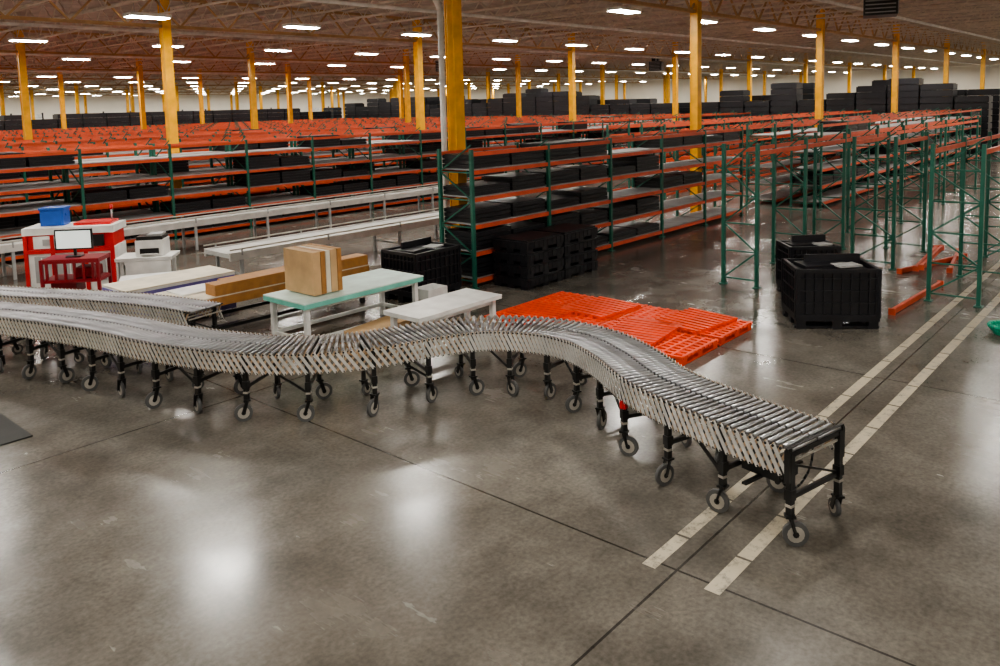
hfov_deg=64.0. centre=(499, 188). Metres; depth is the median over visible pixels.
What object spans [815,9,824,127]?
steel column
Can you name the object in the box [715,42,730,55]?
lights
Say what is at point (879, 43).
lights
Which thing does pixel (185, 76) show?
lights
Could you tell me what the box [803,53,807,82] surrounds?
steel column
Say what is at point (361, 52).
lights
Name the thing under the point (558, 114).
rack
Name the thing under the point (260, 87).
steel column
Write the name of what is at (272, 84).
lights
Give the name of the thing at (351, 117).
rack
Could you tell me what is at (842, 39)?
lights
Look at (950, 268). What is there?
beam
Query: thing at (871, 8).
heater
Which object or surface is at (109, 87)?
lights
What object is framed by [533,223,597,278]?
bins
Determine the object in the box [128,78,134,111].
steel column
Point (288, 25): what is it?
lights
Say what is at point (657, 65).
heater
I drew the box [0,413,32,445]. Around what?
floor mat
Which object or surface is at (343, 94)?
steel column
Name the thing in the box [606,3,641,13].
lights
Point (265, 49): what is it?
lights
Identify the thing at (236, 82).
steel column
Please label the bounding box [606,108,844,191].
rack
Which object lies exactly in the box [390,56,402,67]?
lights
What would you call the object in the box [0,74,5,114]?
steel column
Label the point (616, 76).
steel column
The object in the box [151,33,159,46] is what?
lights
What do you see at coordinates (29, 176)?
rack
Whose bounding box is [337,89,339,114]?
steel column
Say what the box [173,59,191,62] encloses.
lights
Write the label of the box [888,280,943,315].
beam
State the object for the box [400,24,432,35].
lights
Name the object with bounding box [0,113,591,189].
rack
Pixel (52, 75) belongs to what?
lights
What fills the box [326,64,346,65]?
lights
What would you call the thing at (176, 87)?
steel column
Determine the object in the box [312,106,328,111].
door
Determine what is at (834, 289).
container
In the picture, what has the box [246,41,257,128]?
steel column
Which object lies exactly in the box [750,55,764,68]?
lights
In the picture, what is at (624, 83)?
steel column
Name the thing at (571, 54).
steel column
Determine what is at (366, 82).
lights
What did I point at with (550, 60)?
lights
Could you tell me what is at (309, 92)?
steel column
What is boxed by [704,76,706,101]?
steel column
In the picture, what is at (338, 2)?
pipes
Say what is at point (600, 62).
lights
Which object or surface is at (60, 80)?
steel column
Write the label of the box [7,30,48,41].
lights
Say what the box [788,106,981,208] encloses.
rack
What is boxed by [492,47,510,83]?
lights
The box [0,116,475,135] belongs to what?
rack
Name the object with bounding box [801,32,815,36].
lights
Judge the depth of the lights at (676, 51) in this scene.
49.34 m
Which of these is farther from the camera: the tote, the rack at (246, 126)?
the rack at (246, 126)
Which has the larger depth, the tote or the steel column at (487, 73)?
the steel column at (487, 73)
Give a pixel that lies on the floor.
(493, 527)
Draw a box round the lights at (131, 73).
[113,73,136,82]
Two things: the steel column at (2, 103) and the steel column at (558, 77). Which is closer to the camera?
the steel column at (2, 103)
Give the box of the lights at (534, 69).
[521,69,547,83]
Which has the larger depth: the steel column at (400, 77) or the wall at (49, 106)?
the wall at (49, 106)
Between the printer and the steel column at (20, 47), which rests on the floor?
the steel column at (20, 47)
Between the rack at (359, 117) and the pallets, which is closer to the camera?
the pallets
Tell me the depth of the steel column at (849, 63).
79.67 m
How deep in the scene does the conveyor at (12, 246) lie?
24.98 m
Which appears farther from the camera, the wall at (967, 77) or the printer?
the wall at (967, 77)
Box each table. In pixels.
[102,265,236,319]
[119,271,174,280]
[263,268,423,347]
[383,288,501,363]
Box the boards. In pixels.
[338,316,409,355]
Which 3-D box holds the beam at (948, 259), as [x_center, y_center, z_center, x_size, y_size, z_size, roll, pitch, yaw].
[10.125,1.733,18.685,2.842,0.120,0.120,-5,7,-33]
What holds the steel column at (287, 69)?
on the floor
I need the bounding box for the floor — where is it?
[0,152,999,665]
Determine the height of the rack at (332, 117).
3.163 m
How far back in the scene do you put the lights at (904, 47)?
51.05 m
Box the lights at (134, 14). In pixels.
[122,2,171,19]
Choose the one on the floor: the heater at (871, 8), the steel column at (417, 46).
the steel column at (417, 46)
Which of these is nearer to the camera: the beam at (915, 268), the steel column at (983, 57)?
the beam at (915, 268)
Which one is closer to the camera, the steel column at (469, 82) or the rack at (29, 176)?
the rack at (29, 176)
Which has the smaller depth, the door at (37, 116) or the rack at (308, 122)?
the rack at (308, 122)
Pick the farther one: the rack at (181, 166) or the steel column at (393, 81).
the steel column at (393, 81)
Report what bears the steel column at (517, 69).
on the floor
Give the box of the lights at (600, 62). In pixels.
[591,61,606,63]
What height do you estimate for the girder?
1.050 m
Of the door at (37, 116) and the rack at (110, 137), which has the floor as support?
the rack at (110, 137)
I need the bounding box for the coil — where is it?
[987,320,999,335]
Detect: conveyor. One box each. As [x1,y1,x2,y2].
[0,179,483,279]
[0,285,223,367]
[0,300,844,546]
[203,201,482,274]
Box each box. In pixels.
[283,243,342,295]
[418,283,447,300]
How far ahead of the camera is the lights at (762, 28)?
34.39 m
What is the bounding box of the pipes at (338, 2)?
[0,0,999,79]
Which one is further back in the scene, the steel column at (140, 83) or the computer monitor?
the steel column at (140, 83)
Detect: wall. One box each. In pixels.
[0,89,385,125]
[385,59,999,104]
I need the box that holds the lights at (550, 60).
[545,50,562,61]
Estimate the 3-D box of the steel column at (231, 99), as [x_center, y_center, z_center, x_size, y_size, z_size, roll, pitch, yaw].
[-44.956,-12.886,134.232,0.500,7.900,0.500,4,8,41]
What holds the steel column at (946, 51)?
on the floor
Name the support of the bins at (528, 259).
on the floor
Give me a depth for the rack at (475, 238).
20.47 m
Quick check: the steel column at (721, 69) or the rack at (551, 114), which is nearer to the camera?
the rack at (551, 114)
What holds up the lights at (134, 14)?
hanging from the ceiling
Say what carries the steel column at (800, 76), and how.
on the floor
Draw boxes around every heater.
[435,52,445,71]
[649,51,662,70]
[863,0,898,18]
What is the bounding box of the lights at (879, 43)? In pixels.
[873,41,889,45]
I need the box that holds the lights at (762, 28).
[752,8,776,30]
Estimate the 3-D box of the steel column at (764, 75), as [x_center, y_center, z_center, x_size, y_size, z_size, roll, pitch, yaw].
[32.284,-11.067,97.694,0.500,7.900,0.500,4,8,41]
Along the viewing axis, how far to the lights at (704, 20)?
30.44 m
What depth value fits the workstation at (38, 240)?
18.22 m
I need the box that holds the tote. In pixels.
[38,205,70,225]
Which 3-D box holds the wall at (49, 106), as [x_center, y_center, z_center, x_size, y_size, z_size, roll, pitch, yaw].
[-65.606,-11.116,122.063,0.200,8.000,126.000,4,8,41]
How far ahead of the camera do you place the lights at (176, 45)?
35.48 m
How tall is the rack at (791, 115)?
3.163 m
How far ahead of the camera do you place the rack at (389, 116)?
64.98 m
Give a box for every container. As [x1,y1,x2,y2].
[381,236,461,302]
[776,234,841,291]
[781,253,881,328]
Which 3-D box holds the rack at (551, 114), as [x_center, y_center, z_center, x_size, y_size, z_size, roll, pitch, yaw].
[-10.917,-2.895,53.391,1.210,3.163,46.060,4,8,41]
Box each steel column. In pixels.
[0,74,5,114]
[14,30,32,139]
[29,86,34,119]
[57,67,66,128]
[74,82,79,113]
[83,90,87,112]
[125,86,129,111]
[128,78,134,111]
[136,58,146,128]
[157,0,183,217]
[162,94,164,111]
[175,82,178,110]
[197,69,204,123]
[206,90,210,114]
[230,91,232,109]
[234,77,238,109]
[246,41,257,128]
[258,82,262,108]
[276,89,279,108]
[285,62,292,122]
[306,71,312,119]
[320,79,324,110]
[330,83,333,106]
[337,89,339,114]
[342,92,344,117]
[393,81,395,97]
[395,73,398,109]
[398,68,403,117]
[403,49,410,122]
[412,19,426,172]
[443,0,466,278]
[467,78,470,98]
[486,68,490,98]
[515,55,521,117]
[557,72,559,91]
[568,33,575,132]
[579,79,581,91]
[600,60,604,104]
[615,73,617,98]
[623,80,625,98]
[663,76,665,102]
[666,64,669,102]
[672,42,677,156]
[690,0,701,212]
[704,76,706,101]
[719,68,722,101]
[747,48,751,100]
[763,68,765,94]
[799,68,801,82]
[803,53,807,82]
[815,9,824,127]
[847,62,851,92]
[883,61,886,79]
[891,24,899,117]
[912,66,914,77]
[943,35,949,96]
[980,42,985,88]
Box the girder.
[0,0,999,95]
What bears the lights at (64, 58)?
hanging from the ceiling
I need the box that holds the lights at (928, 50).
[924,49,936,51]
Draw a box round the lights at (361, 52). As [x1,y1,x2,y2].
[354,49,378,54]
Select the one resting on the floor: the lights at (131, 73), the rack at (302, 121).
the rack at (302, 121)
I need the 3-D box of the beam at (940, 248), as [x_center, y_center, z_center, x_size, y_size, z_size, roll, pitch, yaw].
[9.846,1.546,18.238,0.120,0.120,2.747,3,8,37]
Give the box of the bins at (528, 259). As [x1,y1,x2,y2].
[492,230,563,290]
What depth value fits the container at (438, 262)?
16.66 m
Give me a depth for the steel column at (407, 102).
53.79 m
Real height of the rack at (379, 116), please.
3.163 m
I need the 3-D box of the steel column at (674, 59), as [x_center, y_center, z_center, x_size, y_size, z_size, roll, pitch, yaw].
[11.777,-5.910,53.753,0.500,7.900,0.500,4,8,41]
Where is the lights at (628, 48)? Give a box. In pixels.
[624,32,644,49]
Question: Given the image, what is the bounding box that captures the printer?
[135,231,169,256]
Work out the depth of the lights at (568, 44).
40.97 m
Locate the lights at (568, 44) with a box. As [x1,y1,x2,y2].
[565,42,587,45]
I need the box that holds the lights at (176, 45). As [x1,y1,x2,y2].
[172,40,184,48]
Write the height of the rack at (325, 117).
3.163 m
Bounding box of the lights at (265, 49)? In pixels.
[255,40,291,63]
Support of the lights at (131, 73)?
hanging from the girder
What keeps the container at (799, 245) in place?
on the floor
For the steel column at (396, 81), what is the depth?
89.18 m
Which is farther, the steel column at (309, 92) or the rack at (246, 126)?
the steel column at (309, 92)
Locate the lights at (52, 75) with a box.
[34,72,57,77]
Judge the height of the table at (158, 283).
0.800 m
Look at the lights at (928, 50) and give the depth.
55.16 m
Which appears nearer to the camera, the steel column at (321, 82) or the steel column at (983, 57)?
the steel column at (983, 57)
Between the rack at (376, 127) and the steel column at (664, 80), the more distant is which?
the steel column at (664, 80)
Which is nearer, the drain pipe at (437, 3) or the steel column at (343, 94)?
the drain pipe at (437, 3)
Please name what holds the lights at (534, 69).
hanging from the girder
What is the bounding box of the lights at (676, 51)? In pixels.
[673,38,689,52]
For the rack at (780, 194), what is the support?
on the floor
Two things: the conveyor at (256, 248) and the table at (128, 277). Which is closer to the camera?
the table at (128, 277)
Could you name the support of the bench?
on the floor
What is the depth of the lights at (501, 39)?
36.76 m
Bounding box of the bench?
[155,253,368,329]
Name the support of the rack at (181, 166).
on the floor
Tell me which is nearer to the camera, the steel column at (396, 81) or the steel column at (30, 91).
the steel column at (396, 81)
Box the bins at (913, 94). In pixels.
[0,78,999,155]
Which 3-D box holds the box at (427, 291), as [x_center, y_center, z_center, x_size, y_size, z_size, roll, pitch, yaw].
[-1.349,2.160,15.665,0.420,0.500,0.520,4,8,41]
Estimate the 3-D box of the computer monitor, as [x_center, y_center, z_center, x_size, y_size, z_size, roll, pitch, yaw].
[-8.812,1.114,16.553,0.740,0.570,0.200,-2,6,-6]
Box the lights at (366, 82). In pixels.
[366,82,376,91]
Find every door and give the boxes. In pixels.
[10,113,43,119]
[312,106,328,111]
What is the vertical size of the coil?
0.161 m
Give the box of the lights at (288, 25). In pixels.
[282,8,320,28]
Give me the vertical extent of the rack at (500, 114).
3.163 m
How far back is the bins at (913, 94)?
65.61 m
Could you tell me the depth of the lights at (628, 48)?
45.11 m
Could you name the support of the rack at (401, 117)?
on the floor
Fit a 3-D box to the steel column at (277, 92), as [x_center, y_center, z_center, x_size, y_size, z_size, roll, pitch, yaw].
[-34.651,-12.209,125.231,0.500,7.900,0.500,4,8,41]
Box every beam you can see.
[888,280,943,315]
[897,253,967,273]
[912,245,938,271]
[918,245,944,270]
[946,248,958,272]
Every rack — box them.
[0,110,733,229]
[0,110,750,261]
[0,112,625,194]
[0,112,639,214]
[0,112,671,221]
[0,113,552,169]
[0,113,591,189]
[0,113,689,235]
[0,114,501,136]
[0,114,512,137]
[0,114,578,169]
[0,115,431,133]
[0,115,535,138]
[0,116,439,134]
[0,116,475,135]
[0,117,372,131]
[0,117,394,132]
[1,117,344,130]
[3,116,379,131]
[5,116,399,132]
[6,117,436,134]
[7,117,352,130]
[437,123,743,289]
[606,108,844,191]
[641,108,871,198]
[719,113,978,288]
[744,107,949,203]
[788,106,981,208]
[850,127,928,269]
[923,132,999,307]
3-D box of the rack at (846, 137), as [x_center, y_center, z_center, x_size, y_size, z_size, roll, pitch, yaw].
[12.230,-0.527,25.111,0.890,3.162,21.760,4,8,41]
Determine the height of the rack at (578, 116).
3.163 m
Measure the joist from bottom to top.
0.710 m
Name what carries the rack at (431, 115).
on the floor
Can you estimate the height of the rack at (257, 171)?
3.163 m
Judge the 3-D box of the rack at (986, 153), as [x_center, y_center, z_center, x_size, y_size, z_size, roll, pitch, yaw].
[15.724,-0.416,23.183,0.990,3.162,21.760,4,8,41]
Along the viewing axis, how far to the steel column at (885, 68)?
88.34 m
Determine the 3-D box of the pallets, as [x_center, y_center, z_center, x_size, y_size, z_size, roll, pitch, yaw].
[2.042,2.356,14.303,4.090,0.210,2.535,4,8,41]
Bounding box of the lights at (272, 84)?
[262,84,280,92]
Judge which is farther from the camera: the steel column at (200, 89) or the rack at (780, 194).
the steel column at (200, 89)
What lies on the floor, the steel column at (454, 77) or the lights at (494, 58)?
the steel column at (454, 77)
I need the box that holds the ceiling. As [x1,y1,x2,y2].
[0,0,999,88]
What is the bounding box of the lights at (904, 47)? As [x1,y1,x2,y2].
[900,38,914,48]
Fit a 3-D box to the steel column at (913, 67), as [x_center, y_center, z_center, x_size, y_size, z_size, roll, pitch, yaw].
[50.292,-11.510,97.427,0.500,7.900,0.500,4,8,41]
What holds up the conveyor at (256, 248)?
on the floor
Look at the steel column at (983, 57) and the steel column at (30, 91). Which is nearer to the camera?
the steel column at (983, 57)
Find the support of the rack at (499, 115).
on the floor
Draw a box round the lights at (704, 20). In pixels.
[702,17,718,23]
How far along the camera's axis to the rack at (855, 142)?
18.85 m
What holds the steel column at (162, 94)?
on the floor
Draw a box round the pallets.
[484,291,752,365]
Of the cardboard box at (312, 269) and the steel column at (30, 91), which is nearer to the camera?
the cardboard box at (312, 269)
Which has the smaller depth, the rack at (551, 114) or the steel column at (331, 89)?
the rack at (551, 114)
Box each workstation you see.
[21,204,126,289]
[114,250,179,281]
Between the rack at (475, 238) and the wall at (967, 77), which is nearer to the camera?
the rack at (475, 238)
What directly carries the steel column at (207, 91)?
on the floor
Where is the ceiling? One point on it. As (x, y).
(8, 4)
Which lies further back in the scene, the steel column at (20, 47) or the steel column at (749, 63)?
the steel column at (749, 63)
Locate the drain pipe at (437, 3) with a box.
[432,0,449,242]
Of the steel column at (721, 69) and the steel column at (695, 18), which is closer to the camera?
the steel column at (695, 18)
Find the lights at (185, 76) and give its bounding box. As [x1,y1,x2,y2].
[181,72,198,90]
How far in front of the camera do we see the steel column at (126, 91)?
107.47 m
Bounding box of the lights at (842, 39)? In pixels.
[841,38,859,41]
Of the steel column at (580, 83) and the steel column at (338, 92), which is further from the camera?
the steel column at (338, 92)
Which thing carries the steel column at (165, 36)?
on the floor
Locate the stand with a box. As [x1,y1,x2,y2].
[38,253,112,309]
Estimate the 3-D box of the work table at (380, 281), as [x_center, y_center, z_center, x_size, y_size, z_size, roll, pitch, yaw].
[-2.738,2.146,14.377,1.200,0.870,2.650,4,8,41]
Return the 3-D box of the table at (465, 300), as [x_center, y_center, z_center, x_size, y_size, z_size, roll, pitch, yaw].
[-0.917,2.263,13.389,0.850,0.750,1.950,4,8,41]
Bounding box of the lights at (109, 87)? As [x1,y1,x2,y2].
[99,87,129,94]
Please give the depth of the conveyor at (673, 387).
10.44 m
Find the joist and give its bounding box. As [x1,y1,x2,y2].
[0,0,999,94]
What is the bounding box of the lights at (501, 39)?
[492,22,518,41]
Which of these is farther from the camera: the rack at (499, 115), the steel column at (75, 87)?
the steel column at (75, 87)
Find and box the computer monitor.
[54,228,93,257]
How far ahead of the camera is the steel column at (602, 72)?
71.26 m
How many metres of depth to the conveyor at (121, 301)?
13.45 m
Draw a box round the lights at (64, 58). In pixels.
[61,57,90,59]
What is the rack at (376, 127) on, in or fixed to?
on the floor
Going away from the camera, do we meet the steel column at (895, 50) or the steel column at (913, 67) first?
the steel column at (895, 50)
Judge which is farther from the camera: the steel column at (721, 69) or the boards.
the steel column at (721, 69)
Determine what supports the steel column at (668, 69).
on the floor
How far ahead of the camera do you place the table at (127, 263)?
17.69 m
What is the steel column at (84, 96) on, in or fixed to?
on the floor

